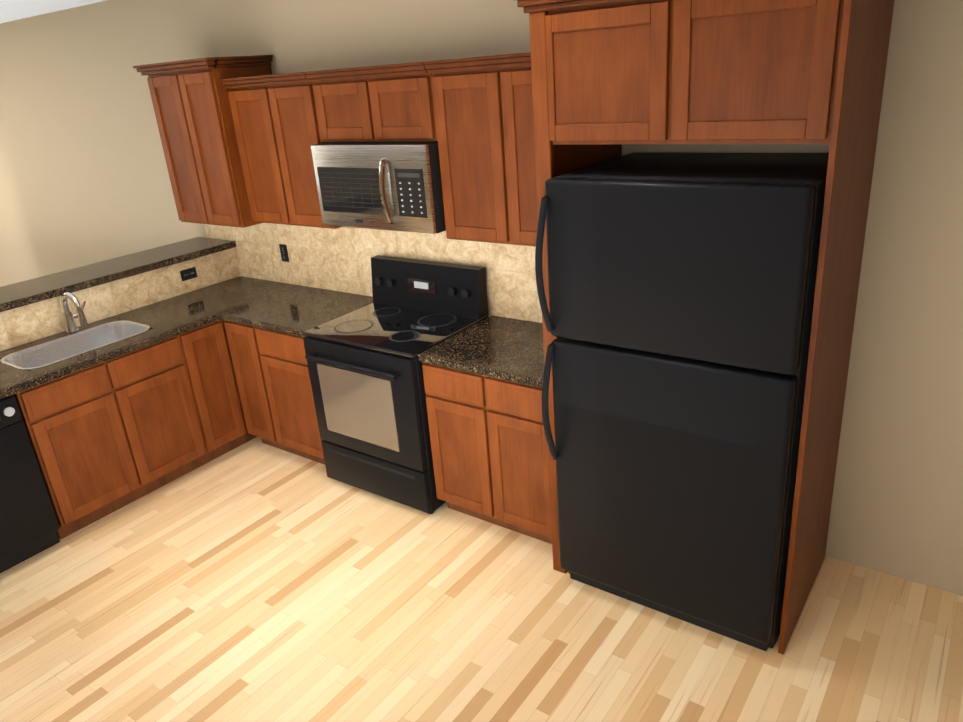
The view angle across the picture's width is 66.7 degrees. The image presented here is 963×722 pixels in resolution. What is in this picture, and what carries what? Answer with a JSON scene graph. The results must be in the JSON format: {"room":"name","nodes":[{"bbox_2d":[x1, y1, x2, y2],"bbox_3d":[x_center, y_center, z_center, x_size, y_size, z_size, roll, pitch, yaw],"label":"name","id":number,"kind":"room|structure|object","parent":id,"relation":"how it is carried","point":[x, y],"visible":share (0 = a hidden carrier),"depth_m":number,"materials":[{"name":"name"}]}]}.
{"room":"kitchen","nodes":[
{"label":"kitchen","id":0,"kind":"room"},
{"bbox_2d":[0,0,106,22],"bbox_3d":[-3.483,-1.394,2.389,10.800,0.120,5.900,11,27,34],"label":"ceiling","id":1,"kind":"structure","parent":0,"point":[11,10],"depth_m":5.02,"materials":[{"name":"white paint"}]},
{"bbox_2d":[0,237,235,312],"bbox_3d":[-2.581,-0.410,4.228,0.426,0.044,2.490,11,27,34],"label":"countertop","id":2,"kind":"structure","parent":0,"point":[32,291],"depth_m":4.47,"materials":[{"name":"brown stone"}]},
{"bbox_2d":[0,437,962,721],"bbox_3d":[-1.124,1.678,1.973,5.500,0.100,5.900,11,27,34],"label":"floor","id":3,"kind":"structure","parent":0,"point":[256,579],"depth_m":3.03,"materials":[{"name":"brown wood"}]},
{"bbox_2d":[0,395,59,572],"bbox_3d":[-2.595,0.620,3.576,0.609,0.865,0.606,11,27,34],"label":"dishwasher","id":4,"kind":"object","parent":3,"relation":"on","point":[29,526],"visible":1,"depth_m":3.57,"materials":[{"name":"plastic"}]},
{"bbox_2d":[120,317,256,472],"bbox_3d":[-1.684,0.061,4.773,0.615,0.874,0.970,11,27,34],"label":"base cabinet","id":5,"kind":"object","parent":3,"relation":"on","point":[187,410],"depth_m":4.26,"materials":[{"name":"brown wood"}]},
{"bbox_2d":[0,277,299,398],"bbox_3d":[-2.146,-0.104,4.050,0.625,0.040,2.460,11,27,34],"label":"countertop","id":6,"kind":"structure","parent":5,"relation":"on","point":[183,311],"depth_m":4.26,"materials":[{"name":"brown stone"}]},
{"bbox_2d":[56,289,91,332],"bbox_3d":[-2.269,-0.282,4.133,0.216,0.245,0.144,11,27,34],"label":"faucet","id":7,"kind":"object","parent":6,"relation":"on","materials":[{"name":"silver metal"}]},
{"bbox_2d":[0,317,159,408],"bbox_3d":[-2.194,-0.010,4.027,0.388,0.193,0.708,11,27,34],"label":"sink","id":8,"kind":"object","parent":6,"relation":"in","point":[36,356],"depth_m":3.96,"materials":[{"name":"silver metal"}]},
{"bbox_2d":[224,320,324,464],"bbox_3d":[-1.020,0.114,4.515,0.761,0.874,0.618,11,27,34],"label":"base cabinet","id":9,"kind":"object","parent":3,"relation":"on","point":[271,370],"visible":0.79,"depth_m":4.28,"materials":[{"name":"brown wood"}]},
{"bbox_2d":[221,285,372,336],"bbox_3d":[-1.052,-0.308,4.341,0.759,0.039,0.623,11,27,34],"label":"countertop","id":10,"kind":"structure","parent":9,"relation":"on","point":[298,310],"depth_m":4.29,"materials":[{"name":"stone"}]},
{"bbox_2d":[303,255,488,513],"bbox_3d":[-0.448,0.118,3.979,0.760,1.185,0.703,11,27,34],"label":"electric range","id":11,"kind":"object","parent":3,"relation":"on","point":[364,364],"visible":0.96,"depth_m":3.81,"materials":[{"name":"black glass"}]},
{"bbox_2d":[422,362,551,543],"bbox_3d":[0.212,0.361,3.664,0.734,0.874,0.618,11,27,34],"label":"base cabinet","id":12,"kind":"object","parent":3,"relation":"on","point":[489,446],"visible":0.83,"depth_m":3.42,"materials":[{"name":"brown wood"}]},
{"bbox_2d":[418,315,543,387],"bbox_3d":[0.178,-0.061,3.492,0.735,0.039,0.623,11,27,34],"label":"countertop","id":13,"kind":"structure","parent":12,"relation":"on","point":[505,348],"depth_m":3.44,"materials":[{"name":"stone"}]},
{"bbox_2d":[535,152,828,651],"bbox_3d":[0.834,0.136,2.906,0.894,1.768,0.831,11,27,34],"label":"refrigerator","id":14,"kind":"object","parent":3,"relation":"on","point":[678,320],"visible":1,"depth_m":2.58,"materials":[{"name":"plastic"}]},
{"bbox_2d":[517,0,893,653],"bbox_3d":[0.837,-0.168,2.857,1.089,2.365,0.720,11,27,34],"label":"cabinet","id":15,"kind":"object","parent":3,"relation":"on","point":[610,78],"visible":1,"depth_m":2.33,"materials":[{"name":"brown wood"}]},
{"bbox_2d":[0,0,962,595],"bbox_3d":[-1.714,-1.060,5.049,10.800,2.746,0.150,11,27,34],"label":"wall","id":16,"kind":"structure","parent":0,"point":[84,176],"depth_m":3.33,"materials":[{"name":"beige paint"}]},
{"bbox_2d":[133,55,272,227],"bbox_3d":[-1.579,-1.312,4.397,0.708,0.920,0.455,11,27,34],"label":"upper cabinet","id":17,"kind":"object","parent":16,"relation":"attached to","point":[192,110],"visible":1,"depth_m":4.21,"materials":[{"name":"brown wood"}]},
{"bbox_2d":[220,72,342,228],"bbox_3d":[-1.018,-1.177,4.074,0.685,0.790,0.375,11,27,34],"label":"upper cabinet","id":18,"kind":"object","parent":16,"relation":"attached to","point":[276,123],"visible":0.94,"depth_m":3.95,"materials":[{"name":"brown wood"}]},
{"bbox_2d":[304,62,437,141],"bbox_3d":[-0.445,-1.266,3.583,0.763,0.340,0.375,11,27,34],"label":"upper cabinet","id":19,"kind":"object","parent":16,"relation":"attached to","point":[388,103],"visible":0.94,"depth_m":3.44,"materials":[{"name":"brown wood"}]},
{"bbox_2d":[311,141,445,233],"bbox_3d":[-0.441,-0.901,3.693,0.757,0.409,0.460,11,27,34],"label":"microwave","id":20,"kind":"object","parent":19,"relation":"attached to","point":[394,186],"visible":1,"depth_m":3.51,"materials":[{"name":"silver metal"}]},
{"bbox_2d":[204,223,541,322],"bbox_3d":[-0.652,-0.609,4.318,3.190,0.536,0.010,11,27,34],"label":"tile backsplash","id":21,"kind":"structure","parent":16,"relation":"attached to","point":[338,259],"depth_m":4.37,"materials":[{"name":"tile"}]},
{"bbox_2d":[279,244,288,261],"bbox_3d":[-1.285,-0.702,4.757,0.070,0.115,0.010,11,27,34],"label":"outlet","id":22,"kind":"object","parent":21,"relation":"attached to","point":[284,253],"visible":1,"depth_m":4.75,"materials":[{"name":"black plastic"}]},
{"bbox_2d":[423,52,537,246],"bbox_3d":[0.182,-0.936,3.246,0.737,0.790,0.375,11,27,34],"label":"upper cabinet","id":23,"kind":"object","parent":16,"relation":"attached to","point":[483,105],"visible":0.67,"depth_m":3.18,"materials":[{"name":"brown wood"}]}
]}

